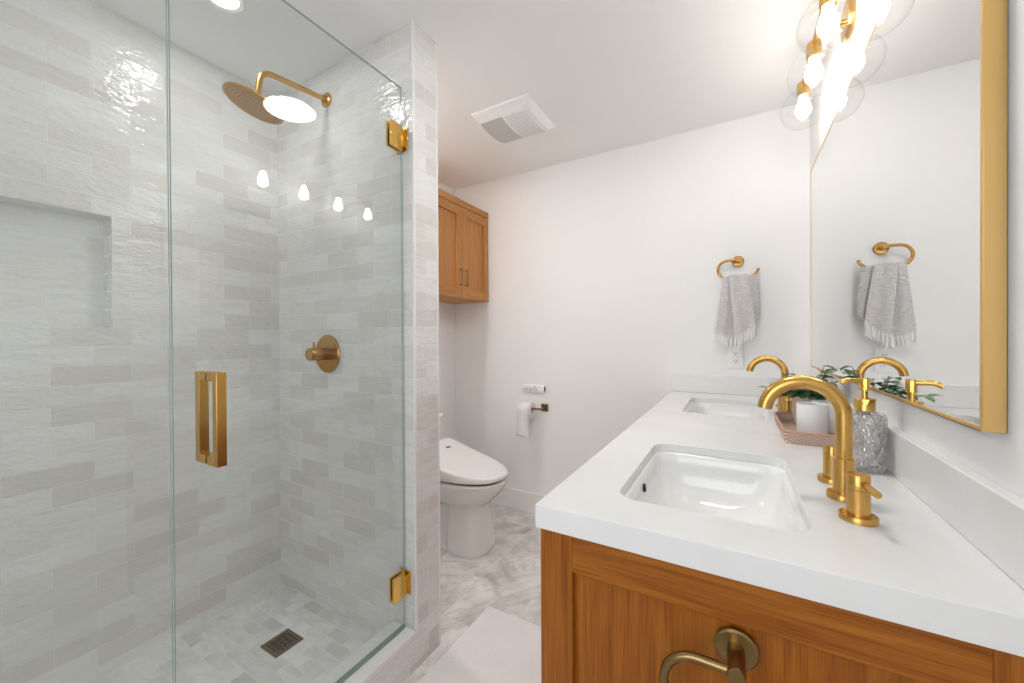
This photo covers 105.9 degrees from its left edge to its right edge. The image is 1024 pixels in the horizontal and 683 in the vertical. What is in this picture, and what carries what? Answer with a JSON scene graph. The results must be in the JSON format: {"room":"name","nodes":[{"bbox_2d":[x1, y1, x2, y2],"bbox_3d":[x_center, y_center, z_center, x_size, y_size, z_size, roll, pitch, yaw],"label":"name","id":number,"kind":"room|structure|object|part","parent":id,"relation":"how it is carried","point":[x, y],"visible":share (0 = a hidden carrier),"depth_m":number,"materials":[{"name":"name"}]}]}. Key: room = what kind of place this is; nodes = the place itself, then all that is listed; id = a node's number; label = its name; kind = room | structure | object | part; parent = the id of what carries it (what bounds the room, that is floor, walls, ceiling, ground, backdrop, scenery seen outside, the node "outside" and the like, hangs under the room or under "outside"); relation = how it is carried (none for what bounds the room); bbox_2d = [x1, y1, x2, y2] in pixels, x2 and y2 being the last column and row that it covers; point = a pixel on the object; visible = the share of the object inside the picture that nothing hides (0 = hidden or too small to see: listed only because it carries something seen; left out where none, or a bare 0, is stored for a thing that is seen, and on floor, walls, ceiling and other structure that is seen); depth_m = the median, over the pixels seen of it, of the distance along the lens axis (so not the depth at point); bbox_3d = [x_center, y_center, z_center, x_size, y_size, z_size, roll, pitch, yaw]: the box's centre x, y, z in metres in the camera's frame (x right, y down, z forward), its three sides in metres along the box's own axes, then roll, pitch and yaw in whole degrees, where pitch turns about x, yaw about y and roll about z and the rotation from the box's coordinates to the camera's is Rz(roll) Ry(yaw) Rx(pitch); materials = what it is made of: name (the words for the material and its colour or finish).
{"room":"bathroom","nodes":[
{"label":"bathroom","id":0,"kind":"room"},
{"bbox_2d":[0,0,455,682],"bbox_3d":[-1.318,0.020,1.750,0.140,2.436,3.201,0,0,30],"label":"wall","id":1,"kind":"structure","parent":0,"point":[86,592],"depth_m":1.43,"materials":[{"name":"tile"}]},
{"bbox_2d":[438,188,488,303],"bbox_3d":[-0.467,-0.633,2.729,0.351,0.672,0.638,0,0,30],"label":"upper cabinet","id":2,"kind":"object","parent":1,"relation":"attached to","point":[462,226],"visible":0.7,"depth_m":2.65,"materials":[{"name":"brown wood"}]},
{"bbox_3d":[-0.433,-0.609,2.523,0.007,0.513,0.204,0,0,30],"label":"door","id":3,"kind":"part","parent":2,"relation":"part of","materials":[{"name":"brown wood"}]},
{"bbox_3d":[-0.429,-0.890,2.519,0.021,0.058,0.196,0,0,30],"label":"rail","id":4,"kind":"part","parent":2,"relation":"part of","materials":[{"name":"brown wood"}]},
{"bbox_3d":[-0.426,-0.327,2.522,0.021,0.058,0.196,0,0,30],"label":"rail","id":5,"kind":"part","parent":2,"relation":"part of","materials":[{"name":"brown wood"}]},
{"bbox_3d":[-0.349,-0.948,2.658,0.022,0.042,0.638,0,0,30],"label":"rail","id":6,"kind":"part","parent":2,"relation":"part of","materials":[{"name":"brown wood"}]},
{"bbox_3d":[-0.273,-0.611,2.799,0.007,0.513,0.212,0,0,30],"label":"door","id":7,"kind":"part","parent":2,"relation":"part of","materials":[{"name":"brown wood"}]},
{"bbox_3d":[-0.269,-0.892,2.794,0.021,0.058,0.204,0,0,30],"label":"rail","id":8,"kind":"part","parent":2,"relation":"part of","materials":[{"name":"brown wood"}]},
{"bbox_3d":[-0.266,-0.329,2.797,0.021,0.058,0.204,0,0,30],"label":"rail","id":9,"kind":"part","parent":2,"relation":"part of","materials":[{"name":"brown wood"}]},
{"bbox_2d":[90,581,375,682],"bbox_3d":[-1.260,1.216,0.927,0.784,0.052,1.820,0,0,30],"label":"floor","id":10,"kind":"structure","parent":0,"point":[224,648],"depth_m":1.50,"materials":[{"name":"tile"}]},
{"bbox_2d":[260,628,303,658],"bbox_3d":[-0.903,1.183,1.517,0.108,0.004,0.108,0,0,30],"label":"shower drain","id":11,"kind":"object","parent":10,"relation":"on","point":[279,644],"visible":1,"depth_m":1.51,"materials":[{"name":"brown metal"}]},
{"bbox_2d":[277,21,438,667],"bbox_3d":[-0.766,0.017,1.760,1.005,2.436,0.134,0,0,30],"label":"wall partition","id":12,"kind":"structure","parent":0,"point":[339,180],"depth_m":1.60,"materials":[{"name":"tile"}]},
{"bbox_2d":[222,71,331,124],"bbox_3d":[-0.913,-0.971,1.530,0.198,0.240,0.397,0,0,30],"label":"shower head","id":13,"kind":"object","parent":12,"relation":"attached to","point":[251,101],"visible":1,"depth_m":1.45},
{"bbox_3d":[-0.890,-0.990,1.567,0.026,0.163,0.296,0,0,30],"label":"arm","id":14,"kind":"part","parent":13,"relation":"part of","materials":[{"name":"gold metal"}]},
{"bbox_2d":[168,0,410,682],"bbox_3d":[-0.587,0.068,1.173,0.110,2.050,0.703,0,0,30],"label":"shower door","id":15,"kind":"structure","parent":12,"relation":"attached to","point":[396,137],"depth_m":0.95,"materials":[{"name":"clear glass"}]},
{"bbox_3d":[-0.727,0.183,0.932,0.110,0.221,0.021,0,0,30],"label":"pull handle","id":16,"kind":"part","parent":15,"relation":"part of","materials":[{"name":"gold metal"}]},
{"bbox_2d":[305,335,339,372],"bbox_3d":[-0.837,0.054,1.671,0.168,0.168,0.091,0,0,30],"label":"shower valve","id":17,"kind":"object","parent":12,"relation":"attached to","point":[326,353],"visible":1,"depth_m":1.68,"materials":[{"name":"gold metal"}]},
{"bbox_3d":[-0.839,0.054,1.667,0.054,0.054,0.081,0,0,30],"label":"knob","id":18,"kind":"part","parent":17,"relation":"part of","materials":[{"name":"gold metal"}]},
{"bbox_2d":[411,19,417,630],"bbox_3d":[-0.366,-0.055,1.452,0.008,2.293,0.008,0,0,30],"label":"trim","id":19,"kind":"structure","parent":12,"relation":"attached to","point":[412,20],"depth_m":1.45,"materials":[{"name":"white paint"}]},
{"bbox_2d":[436,43,440,645],"bbox_3d":[-0.301,0.015,1.565,0.008,2.436,0.008,0,0,30],"label":"trim","id":20,"kind":"structure","parent":12,"relation":"attached to","point":[436,43],"depth_m":1.56,"materials":[{"name":"white paint"}]},
{"bbox_2d":[93,0,840,189],"bbox_3d":[-0.369,-1.250,1.188,2.671,0.100,3.401,0,0,30],"label":"ceiling","id":21,"kind":"structure","parent":0,"point":[609,75],"depth_m":1.62,"materials":[{"name":"white paint"}]},
{"bbox_2d":[208,0,243,12],"bbox_3d":[-1.004,-1.195,1.342,0.122,0.006,0.122,0,0,30],"label":"recessed light","id":22,"kind":"object","parent":21,"relation":"in","point":[234,6],"visible":1,"depth_m":1.37,"materials":[{"name":"white paint"}]},
{"bbox_2d":[471,94,554,142],"bbox_3d":[0.014,-1.181,2.108,0.336,0.053,0.336,0,0,30],"label":"exhaust fan","id":23,"kind":"object","parent":21,"relation":"attached to","point":[519,117],"visible":1,"depth_m":2.04,"materials":[{"name":"white plastic"}]},
{"bbox_2d":[503,109,545,136],"bbox_3d":[0.072,-1.168,2.086,0.132,0.026,0.250,0,0,30],"label":"grille","id":24,"kind":"object","parent":23,"relation":"attached to","point":[521,122],"depth_m":2.05,"materials":[{"name":"grey plastic"}]},
{"bbox_2d":[404,503,540,682],"bbox_3d":[-0.269,1.295,1.151,2.471,0.120,3.401,0,0,30],"label":"floor","id":25,"kind":"structure","parent":0,"point":[507,579],"depth_m":1.98,"materials":[{"name":"stone"}]},
{"bbox_2d":[316,620,416,682],"bbox_3d":[-0.870,1.169,0.700,0.128,0.143,1.820,0,0,30],"label":"curb","id":26,"kind":"object","parent":25,"relation":"on","point":[395,660],"visible":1,"depth_m":1.36,"materials":[{"name":"tile"}]},
{"bbox_2d":[166,0,173,682],"bbox_3d":[-1.044,0.074,0.386,0.008,2.049,1.109,0,0,30],"label":"fixed glass panel","id":27,"kind":"object","parent":26,"relation":"on","point":[166,0],"visible":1,"depth_m":0.86,"materials":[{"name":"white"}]},
{"bbox_2d":[439,413,507,558],"bbox_3d":[-0.388,0.860,2.405,0.792,0.738,0.394,0,0,30],"label":"toilet","id":28,"kind":"object","parent":25,"relation":"on","point":[470,479],"visible":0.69,"depth_m":2.21,"materials":[{"name":"white ceramic"}]},
{"bbox_3d":[-0.639,0.700,2.549,0.200,0.340,0.357,0,0,30],"label":"tank","id":29,"kind":"part","parent":28,"relation":"part of","materials":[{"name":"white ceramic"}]},
{"bbox_3d":[-0.307,0.796,2.357,0.555,0.016,0.340,0,0,30],"label":"seat","id":30,"kind":"part","parent":28,"relation":"part of","materials":[{"name":"white plastic"}]},
{"bbox_3d":[-0.291,0.723,2.347,0.565,0.137,0.394,0,0,30],"label":"lid","id":31,"kind":"part","parent":28,"relation":"part of","materials":[{"name":"white plastic"}]},
{"bbox_2d":[418,606,540,682],"bbox_3d":[-0.310,1.233,0.884,0.555,0.008,1.765,0,0,30],"label":"bath rug","id":32,"kind":"object","parent":25,"relation":"on","point":[499,646],"visible":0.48,"depth_m":1.51,"materials":[{"name":"white fabric"}]},
{"bbox_2d":[541,528,1023,682],"bbox_3d":[0.768,0.785,1.351,0.673,0.887,1.773,0,0,30],"label":"vanity cabinet","id":33,"kind":"object","parent":25,"relation":"on","point":[609,614],"visible":0.28,"depth_m":0.61,"materials":[{"name":"orange wood"}]},
{"bbox_2d":[659,627,758,682],"bbox_3d":[0.322,0.496,0.557,0.200,0.130,0.060,0,0,30],"label":"towel ring","id":34,"kind":"object","parent":33,"relation":"attached to","point":[740,653],"visible":1,"depth_m":0.57,"materials":[{"name":"gold metal"}]},
{"bbox_3d":[0.348,0.759,0.593,0.632,0.813,0.012,0,0,30],"label":"panel","id":35,"kind":"part","parent":33,"relation":"part of","materials":[{"name":"orange wood"}]},
{"bbox_2d":[535,391,1023,656],"bbox_3d":[0.777,0.319,1.342,0.649,0.043,1.805,0,0,30],"label":"countertop","id":36,"kind":"structure","parent":33,"relation":"on","point":[913,569],"depth_m":0.61,"materials":[{"name":"white stone"}]},
{"bbox_2d":[624,451,807,530],"bbox_3d":[0.453,0.394,0.878,0.333,0.138,0.478,0,0,30],"label":"sink","id":37,"kind":"object","parent":36,"relation":"in","point":[761,494],"visible":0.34,"depth_m":1.03,"materials":[{"name":"white ceramic"}]},
{"bbox_2d":[685,402,768,417],"bbox_3d":[0.969,0.386,1.754,0.340,0.138,0.486,0,0,30],"label":"sink","id":38,"kind":"object","parent":36,"relation":"in","point":[750,411],"visible":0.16,"depth_m":1.94,"materials":[{"name":"white ceramic"}]},
{"bbox_2d":[746,355,791,411],"bbox_3d":[1.110,0.177,1.670,0.167,0.234,0.314,0,0,30],"label":"faucet","id":39,"kind":"object","parent":36,"relation":"on","point":[784,404],"visible":0.59,"depth_m":1.64,"materials":[{"name":"gold metal"}]},
{"bbox_3d":[1.109,0.256,1.554,0.052,0.078,0.052,0,0,30],"label":"handle","id":40,"kind":"part","parent":39,"relation":"part of","materials":[{"name":"gold metal"}]},
{"bbox_2d":[773,411,863,450],"bbox_3d":[0.962,0.278,1.238,0.186,0.039,0.356,0,0,30],"label":"rattan tray","id":41,"kind":"object","parent":36,"relation":"on","point":[784,420],"visible":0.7,"depth_m":1.11,"materials":[{"name":"beige wicker"}]},
{"bbox_2d":[757,365,837,423],"bbox_3d":[1.004,0.185,1.376,0.230,0.205,0.221,0,0,30],"label":"potted plant","id":42,"kind":"object","parent":41,"relation":"on","point":[798,395],"visible":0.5,"depth_m":1.31,"materials":[{"name":"green plant"}]},
{"bbox_3d":[1.020,0.237,1.334,0.088,0.102,0.088,0,0,30],"label":"pot","id":43,"kind":"part","parent":42,"relation":"part of","materials":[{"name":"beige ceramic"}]},
{"bbox_2d":[796,402,828,433],"bbox_3d":[0.933,0.241,1.201,0.079,0.096,0.079,0,0,30],"label":"tumbler","id":44,"kind":"object","parent":41,"relation":"on","point":[812,417],"visible":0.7,"depth_m":1.17,"materials":[{"name":"white ceramic"}]},
{"bbox_2d":[811,400,834,433],"bbox_3d":[1.007,0.240,1.236,0.079,0.096,0.079,0,0,30],"label":"tumbler","id":45,"kind":"object","parent":41,"relation":"on","point":[831,410],"visible":0.33,"depth_m":1.20,"materials":[{"name":"white ceramic"}]},
{"bbox_2d":[757,375,881,526],"bbox_3d":[0.588,0.185,0.770,0.167,0.234,0.314,0,0,30],"label":"faucet","id":46,"kind":"object","parent":36,"relation":"on","point":[851,487],"visible":1,"depth_m":0.73,"materials":[{"name":"gold metal"}]},
{"bbox_3d":[0.588,0.185,0.770,0.167,0.234,0.053,0,0,30],"label":"spout","id":47,"kind":"part","parent":46,"relation":"part of","materials":[{"name":"gold metal"}]},
{"bbox_3d":[0.688,0.262,0.829,0.052,0.078,0.052,0,0,30],"label":"handle","id":48,"kind":"part","parent":46,"relation":"part of","materials":[{"name":"gold metal"}]},
{"bbox_3d":[0.587,0.264,0.655,0.052,0.078,0.052,0,0,30],"label":"handle","id":49,"kind":"part","parent":46,"relation":"part of","materials":[{"name":"gold metal"}]},
{"bbox_3d":[0.577,0.238,0.623,0.011,0.013,0.046,0,0,20],"label":"lever","id":50,"kind":"part","parent":46,"relation":"part of","materials":[{"name":"gold metal"}]},
{"bbox_2d":[839,377,887,473],"bbox_3d":[0.825,0.192,0.904,0.078,0.214,0.078,-1,0,-35],"label":"soap dispenser","id":51,"kind":"object","parent":36,"relation":"on","point":[863,404],"visible":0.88,"depth_m":0.90,"materials":[{"name":"clear glass"}]},
{"bbox_2d":[852,409,887,473],"bbox_3d":[0.825,0.227,0.904,0.078,0.146,0.078,0,0,30],"label":"bottle","id":52,"kind":"object","parent":51,"relation":"attached to","point":[863,411],"depth_m":0.89,"materials":[{"name":"clear glass"}]},
{"bbox_2d":[454,104,809,495],"bbox_3d":[0.553,0.005,2.571,2.471,2.436,0.100,0,0,30],"label":"wall","id":53,"kind":"structure","parent":0,"point":[605,284],"depth_m":2.43,"materials":[{"name":"white paint"}]},
{"bbox_2d":[491,487,544,513],"bbox_3d":[0.257,1.152,2.687,1.639,0.145,0.014,0,0,30],"label":"baseboard","id":54,"kind":"structure","parent":53,"relation":"attached to","point":[516,499],"depth_m":2.80,"materials":[{"name":"white paint"}]},
{"bbox_2d":[522,384,544,392],"bbox_3d":[0.153,0.332,2.735,0.174,0.048,0.022,0,0,30],"label":"remote control","id":55,"kind":"object","parent":53,"relation":"attached to","point":[525,387],"visible":1,"depth_m":2.72,"materials":[{"name":"white plastic"}]},
{"bbox_2d":[531,404,547,411],"bbox_3d":[0.141,0.463,2.708,0.210,0.052,0.084,0,0,30],"label":"toilet paper holder","id":56,"kind":"object","parent":53,"relation":"attached to","point":[544,407],"visible":0.8,"depth_m":2.69,"materials":[{"name":"brown metal"}]},
{"bbox_2d":[516,401,535,437],"bbox_3d":[0.097,0.535,2.693,0.100,0.234,0.119,0,0,30],"label":"toilet paper roll","id":57,"kind":"object","parent":56,"relation":"hanging from","point":[524,412],"visible":0.99,"depth_m":2.65,"materials":[{"name":"white paper"}]},
{"bbox_3d":[0.132,0.463,2.710,0.192,0.018,0.078,0,0,30],"label":"arm","id":58,"kind":"part","parent":56,"relation":"part of","materials":[{"name":"brown metal"}]},
{"bbox_3d":[0.229,0.463,2.701,0.052,0.052,0.008,0,0,30],"label":"plate","id":59,"kind":"part","parent":56,"relation":"part of","materials":[{"name":"brown metal"}]},
{"bbox_2d":[672,374,780,395],"bbox_3d":[1.225,0.241,2.113,0.648,0.100,0.020,0,0,30],"label":"backsplash","id":60,"kind":"structure","parent":53,"relation":"attached to","point":[732,385],"depth_m":2.14,"materials":[{"name":"white stone"}]},
{"bbox_2d":[728,347,742,367],"bbox_3d":[1.226,0.087,2.118,0.072,0.116,0.008,0,0,30],"label":"outlet","id":61,"kind":"object","parent":53,"relation":"attached to","point":[735,354],"visible":1,"depth_m":2.12,"materials":[{"name":"white plastic"}]},
{"bbox_2d":[732,351,738,356],"bbox_3d":[1.225,0.067,2.116,0.032,0.030,0.002,0,0,30],"label":"receptacle","id":62,"kind":"object","parent":61,"relation":"attached to","point":[734,353],"depth_m":2.12,"materials":[{"name":"white plastic"}]},
{"bbox_2d":[732,358,738,363],"bbox_3d":[1.225,0.107,2.116,0.032,0.030,0.002,0,0,30],"label":"receptacle","id":63,"kind":"object","parent":61,"relation":"attached to","point":[734,360],"depth_m":2.12,"materials":[{"name":"white plastic"}]},
{"bbox_2d":[717,256,759,278],"bbox_3d":[1.219,-0.402,2.087,0.200,0.130,0.060,0,0,30],"label":"towel ring","id":64,"kind":"object","parent":53,"relation":"attached to","point":[737,261],"visible":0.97,"depth_m":2.10,"materials":[{"name":"gold metal"}]},
{"bbox_2d":[714,274,759,347],"bbox_3d":[1.198,-0.158,2.064,0.213,0.394,0.081,0,0,30],"label":"hand towel","id":65,"kind":"object","parent":64,"relation":"hanging from","point":[739,300],"visible":1,"depth_m":2.04,"materials":[{"name":"grey fabric"}]},
{"bbox_2d":[810,0,1023,498],"bbox_3d":[0.749,0.015,0.549,0.100,2.436,3.201,0,0,30],"label":"wall","id":66,"kind":"structure","parent":0,"point":[998,457],"depth_m":0.56,"materials":[{"name":"white paint"}]},
{"bbox_2d":[780,0,862,130],"bbox_3d":[1.022,-0.990,1.281,0.158,0.207,0.914,0,0,30],"label":"vanity light","id":67,"kind":"object","parent":66,"relation":"attached to","point":[828,22],"visible":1,"depth_m":1.28,"materials":[{"name":"gold metal"}]},
{"bbox_2d":[780,81,827,130],"bbox_3d":[1.212,-0.985,1.607,0.158,0.192,0.158,0,0,30],"label":"glass shade","id":68,"kind":"object","parent":67,"relation":"attached to","point":[803,109],"depth_m":1.59,"materials":[{"name":"clear glass"}]},
{"bbox_2d":[787,39,842,98],"bbox_3d":[1.086,-0.983,1.390,0.158,0.192,0.158,0,0,30],"label":"glass shade","id":69,"kind":"object","parent":67,"relation":"attached to","point":[814,71],"depth_m":1.37,"materials":[{"name":"clear glass"}]},
{"bbox_2d":[796,0,862,55],"bbox_3d":[0.959,-0.981,1.172,0.158,0.192,0.158,0,0,30],"label":"glass shade","id":70,"kind":"object","parent":67,"relation":"attached to","point":[828,23],"depth_m":1.17,"materials":[{"name":"clear glass"}]},
{"bbox_3d":[1.082,-1.033,1.246,0.020,0.120,0.120,0,0,30],"label":"wall plate","id":71,"kind":"part","parent":67,"relation":"part of","materials":[{"name":"gold metal"}]},
{"bbox_2d":[811,0,1007,433],"bbox_3d":[1.028,-0.331,1.155,0.024,0.906,1.439,0,0,30],"label":"wall mirror","id":72,"kind":"object","parent":66,"relation":"attached to","point":[909,172],"visible":0.97,"depth_m":0.72,"materials":[{"name":"gold mirror"}]},
{"bbox_2d":[826,399,1023,588],"bbox_3d":[1.044,0.247,1.175,0.020,0.100,1.784,0,0,30],"label":"backsplash","id":73,"kind":"structure","parent":66,"relation":"attached to","point":[987,514],"depth_m":0.60,"materials":[{"name":"white stone"}]}
]}

